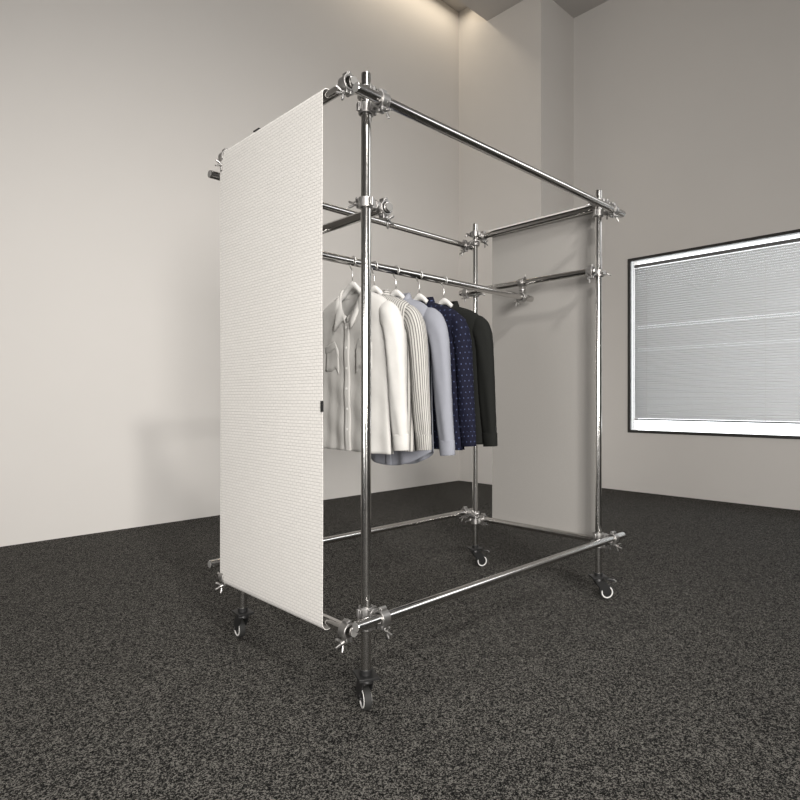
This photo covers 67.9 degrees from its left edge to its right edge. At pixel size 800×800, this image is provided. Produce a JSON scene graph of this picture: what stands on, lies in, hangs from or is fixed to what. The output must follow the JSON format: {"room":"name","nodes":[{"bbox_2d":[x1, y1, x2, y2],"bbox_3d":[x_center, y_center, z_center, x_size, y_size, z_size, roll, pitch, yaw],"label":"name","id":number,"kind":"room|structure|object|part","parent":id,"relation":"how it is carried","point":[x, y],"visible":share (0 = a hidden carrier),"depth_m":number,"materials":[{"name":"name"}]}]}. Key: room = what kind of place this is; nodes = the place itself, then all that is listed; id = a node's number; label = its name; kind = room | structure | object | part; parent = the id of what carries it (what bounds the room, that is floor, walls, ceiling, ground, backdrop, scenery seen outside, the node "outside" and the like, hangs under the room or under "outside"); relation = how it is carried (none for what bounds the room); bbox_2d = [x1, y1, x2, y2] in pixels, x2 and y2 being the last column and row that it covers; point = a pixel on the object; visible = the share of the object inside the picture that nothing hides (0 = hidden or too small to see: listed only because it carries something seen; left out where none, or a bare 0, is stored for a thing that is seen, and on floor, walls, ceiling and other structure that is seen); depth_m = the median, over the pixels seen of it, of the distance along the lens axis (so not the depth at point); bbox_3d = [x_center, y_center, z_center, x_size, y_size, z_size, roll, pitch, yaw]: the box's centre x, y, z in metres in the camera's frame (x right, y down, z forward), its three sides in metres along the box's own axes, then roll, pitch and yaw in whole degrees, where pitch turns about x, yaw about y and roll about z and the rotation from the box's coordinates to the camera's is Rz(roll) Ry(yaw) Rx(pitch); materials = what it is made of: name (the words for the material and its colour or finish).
{"room":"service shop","nodes":[
{"label":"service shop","id":0,"kind":"room"},
{"bbox_2d":[0,0,458,546],"bbox_3d":[-2.358,-1.955,4.735,10.320,5.960,0.250,0,0,-44],"label":"wall","id":1,"kind":"structure","parent":0,"point":[116,115],"depth_m":4.89,"materials":[{"name":"paint"}]},
{"bbox_2d":[0,481,799,799],"bbox_3d":[1.003,1.125,1.253,10.320,0.200,9.930,0,0,-44],"label":"floor","id":2,"kind":"structure","parent":0,"point":[125,672],"depth_m":2.29,"materials":[{"name":"carpet"}]},
{"bbox_2d":[208,71,625,710],"bbox_3d":[0.174,-0.028,2.800,1.829,2.104,1.061,0,0,-44],"label":"clothes rack","id":3,"kind":"object","parent":2,"relation":"on","point":[545,289],"visible":1,"depth_m":2.34,"materials":[{"name":"metal"}]},
{"bbox_3d":[-0.674,-0.094,2.543,0.034,1.968,0.034,0,0,-44],"label":"post","id":4,"kind":"part","parent":3,"relation":"part of","materials":[{"name":"metal"}]},
{"bbox_3d":[-0.491,-0.137,2.244,0.047,1.813,0.713,0,0,-44],"label":"fabric panel","id":5,"kind":"part","parent":3,"relation":"part of","materials":[{"name":"white fabric"}]},
{"bbox_2d":[322,256,360,313],"bbox_3d":[-0.202,-0.480,2.446,0.036,0.229,0.360,0,0,-43],"label":"clothes hanger","id":6,"kind":"object","parent":3,"relation":"hanging from","point":[352,285],"visible":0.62,"depth_m":2.45,"materials":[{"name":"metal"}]},
{"bbox_3d":[-0.202,-0.428,2.446,0.036,0.125,0.360,0,0,-42],"label":"hanger arm","id":7,"kind":"part","parent":6,"relation":"part of"},
{"bbox_2d":[322,285,409,453],"bbox_3d":[-0.198,-0.134,2.436,0.104,0.683,0.648,0,0,-42],"label":"shirt","id":8,"kind":"object","parent":6,"relation":"hanging from","point":[341,320],"visible":0.76,"depth_m":2.36,"materials":[{"name":"white fabric"}]},
{"bbox_3d":[-0.113,-0.094,1.962,0.034,1.968,0.034,0,0,-44],"label":"post","id":9,"kind":"part","parent":3,"relation":"part of","materials":[{"name":"metal"}]},
{"bbox_2d":[371,261,382,294],"bbox_3d":[-0.115,-0.480,2.529,0.360,0.229,0.036,0,0,45],"label":"clothes hanger","id":10,"kind":"object","parent":3,"relation":"hanging from","point":[374,288],"visible":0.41,"depth_m":2.52,"materials":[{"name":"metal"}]},
{"bbox_3d":[-0.115,-0.428,2.529,0.036,0.125,0.360,0,0,-45],"label":"hanger arm","id":11,"kind":"part","parent":10,"relation":"part of"},
{"bbox_2d":[390,265,404,298],"bbox_3d":[-0.024,-0.480,2.618,0.360,0.229,0.036,0,0,45],"label":"clothes hanger","id":12,"kind":"object","parent":3,"relation":"hanging from","point":[396,292],"visible":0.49,"depth_m":2.61,"materials":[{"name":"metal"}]},
{"bbox_3d":[-0.024,-0.428,2.618,0.036,0.125,0.360,0,0,-45],"label":"hanger arm","id":13,"kind":"part","parent":12,"relation":"part of"},
{"bbox_2d":[381,289,431,451],"bbox_3d":[-0.119,-0.136,2.525,0.124,0.680,0.648,0,0,-45],"label":"shirt","id":14,"kind":"object","parent":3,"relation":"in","point":[417,355],"visible":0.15,"depth_m":2.32,"materials":[{"name":"fabric"}]},
{"bbox_2d":[371,293,454,464],"bbox_3d":[-0.028,-0.096,2.614,0.124,0.760,0.668,0,0,-45],"label":"shirt","id":15,"kind":"object","parent":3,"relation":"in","point":[436,326],"visible":0.21,"depth_m":2.42,"materials":[{"name":"blue fabric"}]},
{"bbox_2d":[413,271,428,303],"bbox_3d":[0.083,-0.480,2.720,0.360,0.229,0.036,0,0,45],"label":"clothes hanger","id":16,"kind":"object","parent":3,"relation":"hanging from","point":[419,297],"visible":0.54,"depth_m":2.71,"materials":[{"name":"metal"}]},
{"bbox_3d":[0.083,-0.428,2.720,0.036,0.125,0.360,0,0,-45],"label":"hanger arm","id":17,"kind":"part","parent":16,"relation":"part of"},
{"bbox_3d":[0.163,-0.571,2.797,1.616,0.034,0.034,0,0,-44],"label":"hanging rail","id":18,"kind":"part","parent":3,"relation":"part of","materials":[{"name":"metal"}]},
{"bbox_2d":[438,276,452,307],"bbox_3d":[0.205,-0.480,2.838,0.036,0.229,0.360,0,0,-44],"label":"clothes hanger","id":19,"kind":"object","parent":3,"relation":"hanging from","point":[444,301],"visible":0.46,"depth_m":2.83,"materials":[{"name":"plastic"}]},
{"bbox_3d":[0.205,-0.428,2.838,0.036,0.125,0.360,0,0,-44],"label":"hanger arm","id":20,"kind":"part","parent":19,"relation":"part of"},
{"bbox_2d":[420,297,475,449],"bbox_3d":[0.079,-0.131,2.716,0.648,0.690,0.125,0,0,44],"label":"shirt","id":21,"kind":"object","parent":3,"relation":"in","point":[461,355],"visible":0.21,"depth_m":2.52,"materials":[{"name":"blue fabric"}]},
{"bbox_2d":[445,301,497,446],"bbox_3d":[0.202,-0.133,2.835,0.125,0.684,0.623,0,0,-44],"label":"shirt","id":22,"kind":"object","parent":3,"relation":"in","point":[479,327],"visible":0.12,"depth_m":2.64,"materials":[{"name":"black fabric"}]},
{"bbox_3d":[0.460,-0.094,3.638,0.034,1.968,0.034,0,0,-44],"label":"post","id":23,"kind":"part","parent":3,"relation":"part of","materials":[{"name":"metal"}]},
{"bbox_3d":[0.795,-0.142,3.401,0.047,1.802,0.690,0,0,-44],"label":"fabric panel","id":24,"kind":"part","parent":3,"relation":"part of","materials":[{"name":"white fabric"}]},
{"bbox_3d":[1.021,-0.094,3.057,0.034,1.968,0.034,0,0,-44],"label":"post","id":25,"kind":"part","parent":3,"relation":"part of","materials":[{"name":"metal"}]},
{"bbox_2d":[459,0,573,484],"bbox_3d":[1.515,-1.955,7.460,0.962,5.960,1.210,0,0,-44],"label":"pillar","id":26,"kind":"structure","parent":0,"point":[516,66],"depth_m":7.08,"materials":[{"name":"paint"}]},
{"bbox_2d":[442,0,607,20],"bbox_3d":[1.003,-4.878,1.253,10.320,0.515,9.930,0,0,-44],"label":"ceiling","id":27,"kind":"structure","parent":0,"point":[487,9],"depth_m":6.97,"materials":[{"name":"paint"}]},
{"bbox_2d":[574,0,799,509],"bbox_3d":[5.133,-1.955,4.224,0.250,5.960,8.470,0,0,-44],"label":"wall","id":28,"kind":"structure","parent":0,"point":[687,112],"depth_m":6.25,"materials":[{"name":"paint"}]},
{"bbox_2d":[628,229,799,438],"bbox_3d":[3.965,-0.611,5.335,0.137,1.952,3.891,0,0,-44],"label":"window","id":29,"kind":"structure","parent":28,"relation":"in","point":[731,429],"depth_m":6.29,"materials":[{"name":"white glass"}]},
{"bbox_2d":[634,238,799,423],"bbox_3d":[3.960,-0.651,5.331,0.040,1.751,3.781,0,0,-44],"label":"blind","id":30,"kind":"object","parent":29,"relation":"attached to","point":[754,381],"visible":1,"depth_m":6.04,"materials":[{"name":"white fabric"}]},
{"bbox_3d":[2.731,-0.653,6.577,0.002,1.747,0.002,0,0,-44],"label":"ladder cord","id":31,"kind":"part","parent":30,"relation":"part of","materials":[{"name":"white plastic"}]},
{"bbox_3d":[3.960,0.216,5.331,0.024,0.016,3.781,0,0,-44],"label":"rail","id":32,"kind":"part","parent":30,"relation":"part of","materials":[{"name":"white plastic"}]},
{"bbox_3d":[3.536,-0.653,5.743,0.002,1.747,0.002,0,0,-44],"label":"ladder cord","id":33,"kind":"part","parent":30,"relation":"part of","materials":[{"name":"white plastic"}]}
]}

